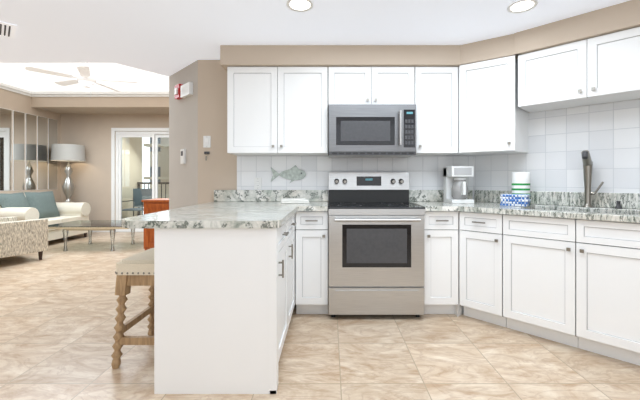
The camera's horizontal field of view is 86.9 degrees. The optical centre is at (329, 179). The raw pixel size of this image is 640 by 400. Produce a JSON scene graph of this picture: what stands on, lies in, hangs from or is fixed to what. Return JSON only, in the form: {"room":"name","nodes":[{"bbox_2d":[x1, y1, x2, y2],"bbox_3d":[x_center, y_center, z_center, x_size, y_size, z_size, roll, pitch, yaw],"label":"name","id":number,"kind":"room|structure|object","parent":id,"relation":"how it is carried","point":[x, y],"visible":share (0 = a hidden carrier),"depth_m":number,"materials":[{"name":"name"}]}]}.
{"room":"kitchen","nodes":[
{"label":"kitchen","id":0,"kind":"room"},
{"bbox_2d":[0,88,59,201],"bbox_3d":[-5.975,-0.300,2.975,0.150,2.880,9.150,0,0,0],"label":"wall","id":1,"kind":"structure","parent":0,"point":[10,100],"depth_m":6.61,"materials":[{"name":"beige paint"}]},
{"bbox_2d":[0,108,11,190],"bbox_3d":[-5.896,-0.550,6.139,0.007,1.494,0.239,0,0,0],"label":"mirror","id":2,"kind":"object","parent":1,"relation":"attached to","point":[5,149],"visible":1,"depth_m":6.13,"materials":[{"name":"silver mirror"}]},
{"bbox_2d":[0,82,31,96],"bbox_3d":[-5.875,-1.690,5.050,0.050,0.100,3.120,0,0,0],"label":"crown molding","id":3,"kind":"structure","parent":1,"relation":"attached to","point":[8,87],"depth_m":6.30,"materials":[{"name":"white wood"}]},
{"bbox_2d":[13,110,24,190],"bbox_3d":[-5.896,-0.550,6.402,0.007,1.494,0.239,0,0,0],"label":"mirror","id":4,"kind":"object","parent":1,"relation":"attached to","point":[18,150],"visible":1,"depth_m":6.39,"materials":[{"name":"silver mirror"}]},
{"bbox_2d":[25,113,35,189],"bbox_3d":[-5.896,-0.550,6.663,0.007,1.494,0.239,0,0,0],"label":"mirror","id":5,"kind":"object","parent":1,"relation":"attached to","point":[30,151],"visible":1,"depth_m":6.64,"materials":[{"name":"silver mirror"}]},
{"bbox_2d":[37,116,46,189],"bbox_3d":[-5.896,-0.550,6.926,0.007,1.494,0.239,0,0,0],"label":"mirror","id":6,"kind":"object","parent":1,"relation":"attached to","point":[41,153],"visible":1,"depth_m":6.90,"materials":[{"name":"silver mirror"}]},
{"bbox_2d":[48,118,56,188],"bbox_3d":[-5.896,-0.550,7.188,0.007,1.494,0.239,0,0,0],"label":"strip","id":7,"kind":"object","parent":1,"relation":"attached to","point":[52,165],"visible":0.79,"depth_m":7.15,"materials":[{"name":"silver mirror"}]},
{"bbox_2d":[60,114,163,231],"bbox_3d":[-3.800,-0.300,7.475,4.140,2.880,0.150,0,0,0],"label":"wall","id":8,"kind":"structure","parent":0,"point":[90,176],"depth_m":7.40,"materials":[{"name":"beige paint"}]},
{"bbox_2d":[89,230,109,231],"bbox_3d":[-5.320,1.085,7.393,1.100,0.110,0.015,0,0,0],"label":"baseboard","id":9,"kind":"structure","parent":8,"relation":"attached to","point":[100,230],"depth_m":7.38,"materials":[{"name":"white wood"}]},
{"bbox_2d":[111,128,168,231],"bbox_3d":[-3.480,0.000,7.450,2.600,2.280,0.140,0,0,0],"label":"sliding door","id":10,"kind":"structure","parent":8,"relation":"attached to","point":[154,134],"depth_m":7.44,"materials":[{"name":"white glass"}]},
{"bbox_2d":[164,114,168,127],"bbox_3d":[-1.820,-0.300,5.676,0.180,2.880,3.447,0,0,0],"label":"wall","id":11,"kind":"structure","parent":0,"point":[166,116],"depth_m":7.40,"materials":[{"name":"beige paint"}]},
{"bbox_2d":[32,91,168,96],"bbox_3d":[-3.892,-1.690,6.645,4.017,0.100,0.050,0,0,0],"label":"crown molding","id":12,"kind":"structure","parent":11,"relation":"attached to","point":[34,93],"depth_m":6.65,"materials":[{"name":"white wood"}]},
{"bbox_2d":[169,60,328,292],"bbox_3d":[-1.275,-0.035,1.155,9.550,2.350,5.809,0,0,0],"label":"wall","id":13,"kind":"structure","parent":0,"point":[197,178],"depth_m":3.40,"materials":[{"name":"beige paint"}]},
{"bbox_2d":[180,149,185,163],"bbox_3d":[-1.581,-0.253,3.633,0.085,0.155,0.026,0,0,45],"label":"thermostat","id":14,"kind":"object","parent":13,"relation":"attached to","point":[182,156],"visible":1,"depth_m":3.61,"materials":[{"name":"white plastic"}]},
{"bbox_2d":[174,82,192,99],"bbox_3d":[-1.565,-0.958,3.592,0.375,0.155,0.060,0,0,45],"label":"fire alarm strobe","id":15,"kind":"object","parent":13,"relation":"attached to","point":[181,91],"visible":1,"depth_m":3.56,"materials":[{"name":"white plastic"}]},
{"bbox_2d":[203,136,210,147],"bbox_3d":[-1.237,-0.385,3.393,0.072,0.118,0.012,0,0,0],"label":"switch plate","id":16,"kind":"object","parent":13,"relation":"attached to","point":[206,141],"visible":1,"depth_m":3.39,"materials":[{"name":"white plastic"}]},
{"bbox_2d":[227,67,327,155],"bbox_3d":[-0.477,-0.638,3.220,0.915,0.787,0.353,0,0,0],"label":"upper cabinet","id":17,"kind":"object","parent":13,"relation":"attached to","point":[277,111],"visible":1,"depth_m":3.08,"materials":[{"name":"white paint"}]},
{"bbox_2d":[237,156,472,200],"bbox_3d":[0.255,-0.015,3.396,2.379,0.457,0.008,0,0,0],"label":"tile backsplash","id":18,"kind":"structure","parent":13,"relation":"attached to","point":[425,172],"depth_m":3.39,"materials":[{"name":"white tile"}]},
{"bbox_2d":[254,178,260,188],"bbox_3d":[-0.724,0.035,3.387,0.072,0.118,0.010,0,0,0],"label":"electrical outlet plate","id":19,"kind":"object","parent":18,"relation":"attached to","point":[257,183],"visible":1,"depth_m":3.39,"materials":[{"name":"white plastic"}]},
{"bbox_2d":[271,165,305,182],"bbox_3d":[-0.417,-0.059,3.383,0.355,0.183,0.017,0,0,0],"label":"wall art","id":20,"kind":"object","parent":18,"relation":"attached to","point":[292,174],"visible":1,"depth_m":3.38,"materials":[{"name":"grey metal"}]},
{"bbox_2d":[328,67,413,112],"bbox_3d":[0.377,-0.854,3.220,0.786,0.357,0.353,0,0,0],"label":"upper cabinet","id":21,"kind":"object","parent":13,"relation":"attached to","point":[370,85],"visible":0.88,"depth_m":3.08,"materials":[{"name":"white paint"}]},
{"bbox_2d":[329,104,415,157],"bbox_3d":[0.378,-0.447,3.169,0.779,0.450,0.438,0,0,0],"label":"microwave","id":22,"kind":"object","parent":21,"relation":"attached to","point":[372,130],"visible":1,"depth_m":3.00,"materials":[{"name":"metal"}]},
{"bbox_2d":[414,67,457,155],"bbox_3d":[0.971,-0.638,3.220,0.393,0.787,0.353,0,0,0],"label":"upper cabinet","id":23,"kind":"object","parent":13,"relation":"attached to","point":[436,95],"visible":0.98,"depth_m":3.08,"materials":[{"name":"white paint"}]},
{"bbox_2d":[447,55,528,155],"bbox_3d":[1.478,-0.638,3.091,0.626,0.787,0.610,0,0,0],"label":"upper cabinet","id":24,"kind":"object","parent":13,"relation":"attached to","point":[492,118],"visible":0.96,"depth_m":2.92,"materials":[{"name":"white paint"}]},
{"bbox_2d":[518,27,639,112],"bbox_3d":[1.992,-0.819,2.584,0.920,0.427,0.373,0,0,45],"label":"upper cabinet","id":25,"kind":"object","parent":13,"relation":"attached to","point":[602,69],"visible":1,"depth_m":2.51,"materials":[{"name":"white paint"}]},
{"bbox_2d":[0,0,629,75],"bbox_3d":[-1.275,-1.250,1.101,9.550,0.080,5.703,0,0,0],"label":"ceiling","id":26,"kind":"structure","parent":0,"point":[167,37],"depth_m":2.65,"materials":[{"name":"white paint"}]},
{"bbox_2d":[0,21,16,38],"bbox_3d":[-2.762,-1.204,2.561,0.340,0.011,0.560,0,0,45],"label":"ceiling vent","id":27,"kind":"object","parent":26,"relation":"in","point":[8,30],"visible":1,"depth_m":2.70,"materials":[{"name":"white metal"}]},
{"bbox_2d":[0,63,168,90],"bbox_3d":[-3.890,-1.555,5.035,4.320,0.530,3.270,0,0,0],"label":"ceiling tray","id":28,"kind":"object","parent":26,"relation":"in","point":[16,75],"visible":0.1,"depth_m":5.73,"materials":[{"name":"white paint"}]},
{"bbox_2d":[25,63,137,91],"bbox_3d":[-3.458,-1.450,4.862,1.268,0.579,1.236,0,0,0],"label":"ceiling fan","id":29,"kind":"object","parent":28,"relation":"hanging from","point":[86,77],"visible":0.88,"depth_m":4.72,"materials":[{"name":"white metal"}]},
{"bbox_2d":[31,97,168,113],"bbox_3d":[-3.892,-1.590,7.035,4.017,0.300,0.730,0,0,0],"label":"beam","id":30,"kind":"structure","parent":28,"relation":"attached to","point":[109,105],"depth_m":6.67,"materials":[{"name":"beige paint"}]},
{"bbox_2d":[286,0,313,11],"bbox_3d":[-0.207,-1.206,2.330,0.190,0.005,0.190,0,0,0],"label":"recessed light","id":31,"kind":"object","parent":26,"relation":"in","point":[300,5],"visible":1,"depth_m":2.34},
{"bbox_2d":[220,0,639,70],"bbox_3d":[1.184,-1.123,2.309,4.338,0.174,2.181,0,0,0],"label":"soffit beam","id":32,"kind":"structure","parent":26,"relation":"attached to","point":[609,19],"depth_m":3.03,"materials":[{"name":"beige paint"}]},
{"bbox_2d":[507,0,537,12],"bbox_3d":[1.337,-1.206,2.350,0.190,0.005,0.190,0,0,0],"label":"recessed light","id":33,"kind":"object","parent":26,"relation":"in","point":[521,6],"visible":1,"depth_m":2.35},
{"bbox_2d":[0,232,639,399],"bbox_3d":[-1.300,1.190,2.900,9.800,0.100,9.000,0,0,0],"label":"floor","id":34,"kind":"structure","parent":0,"point":[58,312],"depth_m":2.22,"materials":[{"name":"tile"}]},
{"bbox_2d":[0,216,47,259],"bbox_3d":[-4.636,0.795,4.629,0.920,0.690,0.900,0,0,22],"label":"armchair","id":35,"kind":"object","parent":34,"relation":"on","point":[21,237],"visible":1,"depth_m":4.60,"materials":[{"name":"beige fabric"}]},
{"bbox_2d":[0,191,90,240],"bbox_3d":[-5.310,0.676,6.085,0.980,0.927,1.473,0,0,0],"label":"sofa","id":36,"kind":"object","parent":34,"relation":"on","point":[32,205],"visible":0.6,"depth_m":6.09,"materials":[{"name":"white fabric"}]},
{"bbox_2d":[48,220,134,250],"bbox_3d":[-3.880,0.935,5.720,1.360,0.410,0.800,0,0,0],"label":"coffee table","id":37,"kind":"object","parent":34,"relation":"on","point":[91,225],"visible":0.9,"depth_m":5.44,"materials":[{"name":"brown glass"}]},
{"bbox_2d":[111,248,153,368],"bbox_3d":[-1.132,0.816,2.255,0.388,0.651,0.464,0,0,0],"label":"bar stool","id":38,"kind":"object","parent":34,"relation":"on","point":[137,269],"visible":0.42,"depth_m":2.05,"materials":[{"name":"brown wood"}]},
{"bbox_2d":[141,198,168,249],"bbox_3d":[-2.355,0.718,5.218,0.850,0.845,0.524,0,0,0],"label":"sideboard","id":39,"kind":"object","parent":34,"relation":"on","point":[155,205],"visible":0.31,"depth_m":4.98,"materials":[{"name":"brown wood"}]},
{"bbox_2d":[154,215,293,393],"bbox_3d":[-0.610,0.698,2.090,0.652,0.884,0.588,0,0,0],"label":"base cabinet","id":40,"kind":"object","parent":34,"relation":"on","point":[224,301],"depth_m":1.80,"materials":[{"name":"white paint"}]},
{"bbox_2d":[122,190,327,227],"bbox_3d":[-0.589,0.177,2.588,1.142,0.155,1.616,0,0,0],"label":"countertop","id":41,"kind":"structure","parent":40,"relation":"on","point":[246,209],"depth_m":2.31,"materials":[{"name":"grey stone"}]},
{"bbox_2d":[281,198,308,203],"bbox_3d":[-0.330,0.194,3.170,0.260,0.040,0.170,0,0,-8],"label":"folded cloth","id":42,"kind":"object","parent":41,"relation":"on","point":[293,200],"visible":1,"depth_m":3.09,"materials":[{"name":"white fabric"}]},
{"bbox_2d":[294,213,295,305],"bbox_3d":[-0.610,0.698,2.528,0.640,0.884,0.516,0,0,0],"label":"base cabinet","id":43,"kind":"object","parent":34,"relation":"on","point":[295,213],"depth_m":2.76,"materials":[{"name":"white paint"}]},
{"bbox_2d":[296,211,327,313],"bbox_3d":[-0.151,0.698,3.079,0.270,0.884,0.637,0,0,0],"label":"base cabinet","id":44,"kind":"object","parent":34,"relation":"on","point":[311,262],"visible":1,"depth_m":2.80,"materials":[{"name":"white paint"}]},
{"bbox_2d":[328,172,424,316],"bbox_3d":[0.380,0.532,3.023,0.788,1.215,0.693,0,0,0],"label":"range","id":45,"kind":"object","parent":34,"relation":"on","point":[376,243],"visible":1,"depth_m":2.75,"materials":[{"name":"metal"}]},
{"bbox_2d":[424,211,463,316],"bbox_3d":[1.088,0.698,3.079,0.624,0.884,0.637,0,0,0],"label":"base cabinet","id":46,"kind":"object","parent":34,"relation":"on","point":[441,262],"visible":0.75,"depth_m":2.80,"materials":[{"name":"white paint"}]},
{"bbox_2d":[459,211,538,328],"bbox_3d":[1.451,0.698,2.895,0.393,0.884,0.697,0,0,45],"label":"base cabinet","id":47,"kind":"object","parent":34,"relation":"on","point":[485,239],"depth_m":2.63,"materials":[{"name":"white paint"}]},
{"bbox_2d":[409,190,639,222],"bbox_3d":[1.875,0.177,2.312,0.924,0.155,3.091,0,0,-45],"label":"countertop","id":48,"kind":"structure","parent":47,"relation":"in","point":[569,205],"depth_m":2.71,"materials":[{"name":"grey stone"}]},
{"bbox_2d":[443,166,473,203],"bbox_3d":[1.210,0.044,3.170,0.200,0.340,0.270,0,0,0],"label":"coffee maker","id":49,"kind":"object","parent":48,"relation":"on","point":[455,188],"visible":1,"depth_m":3.10,"materials":[{"name":"white plastic"}]},
{"bbox_2d":[500,194,530,206],"bbox_3d":[1.545,0.167,2.815,0.208,0.094,0.148,0,0,38],"label":"dish towels","id":50,"kind":"object","parent":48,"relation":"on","point":[523,200],"visible":1,"depth_m":2.76,"materials":[{"name":"blue fabric"}]},
{"bbox_2d":[512,172,529,193],"bbox_3d":[1.655,0.074,2.930,0.142,0.280,0.142,0,0,0],"label":"paper towel roll","id":51,"kind":"object","parent":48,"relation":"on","point":[520,182],"visible":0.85,"depth_m":2.87,"materials":[{"name":"white paper"}]},
{"bbox_2d":[581,150,603,206],"bbox_3d":[2.027,-0.009,2.641,0.189,0.445,0.146,0,0,0],"label":"faucet","id":52,"kind":"object","parent":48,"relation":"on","point":[587,165],"visible":1,"depth_m":2.66,"materials":[{"name":"silver metal"}]},
{"bbox_2d":[615,201,621,208],"bbox_3d":[2.165,0.184,2.537,0.065,0.060,0.065,0,0,0],"label":"soap pump","id":53,"kind":"object","parent":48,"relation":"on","point":[618,205],"visible":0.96,"depth_m":2.54,"materials":[{"name":"grey metal"}]},
{"bbox_2d":[511,231,639,365],"bbox_3d":[1.870,0.810,2.477,1.025,0.660,0.698,0,0,45],"label":"base cabinet","id":54,"kind":"object","parent":34,"relation":"on","point":[572,282],"depth_m":2.22,"materials":[{"name":"white paint"}]},
{"bbox_3d":[-5.480,0.820,7.080,0.480,0.640,0.440,0,0,0],"label":"end table","id":55,"kind":"object","parent":34,"relation":"on","visible":0},
{"bbox_2d":[51,144,85,201],"bbox_3d":[-5.480,-0.116,7.080,0.580,1.230,0.580,0,0,0],"label":"table lamp","id":56,"kind":"object","parent":55,"relation":"on","point":[69,152],"visible":0.92,"depth_m":6.98,"materials":[{"name":"grey metal"}]},
{"bbox_2d":[473,99,639,199],"bbox_3d":[2.396,-0.196,2.443,2.700,0.817,0.008,0,0,45],"label":"tile backsplash","id":57,"kind":"structure","parent":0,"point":[606,136],"depth_m":2.80,"materials":[{"name":"white tile"}]},
{"label":"outside","id":58,"kind":"structure","parent":0,"visible":0},
{"bbox_2d":[122,137,141,217],"bbox_3d":[-3.800,-0.450,8.425,4.800,3.220,1.750,0,0,0],"label":"wall","id":59,"kind":"structure","parent":58,"point":[129,148],"depth_m":8.75,"materials":[{"name":"beige paint"}]},
{"bbox_2d":[143,137,168,197],"bbox_3d":[-10.900,-18.860,39.000,14.200,80.000,12.800,0,0,0],"label":"building","id":60,"kind":"structure","parent":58,"point":[165,171],"depth_m":33.40,"materials":[{"name":"beige paint"}]},
{"bbox_3d":[-3.800,1.170,8.350,4.800,0.220,1.600,0,0,0],"label":"floor","id":61,"kind":"structure","parent":58,"visible":0},
{"bbox_2d":[122,189,151,215],"bbox_3d":[-4.750,0.690,8.350,0.526,0.940,0.540,0,0,0],"label":"balcony chair","id":62,"kind":"object","parent":61,"relation":"on","point":[145,196],"depth_m":8.59,"materials":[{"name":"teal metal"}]},
{"bbox_2d":[137,182,168,214],"bbox_3d":[-3.317,0.560,9.070,3.685,1.000,0.060,0,0,0],"label":"balcony railing","id":63,"kind":"object","parent":61,"relation":"on","point":[139,187],"depth_m":9.04,"materials":[{"name":"brown metal"}]}
]}

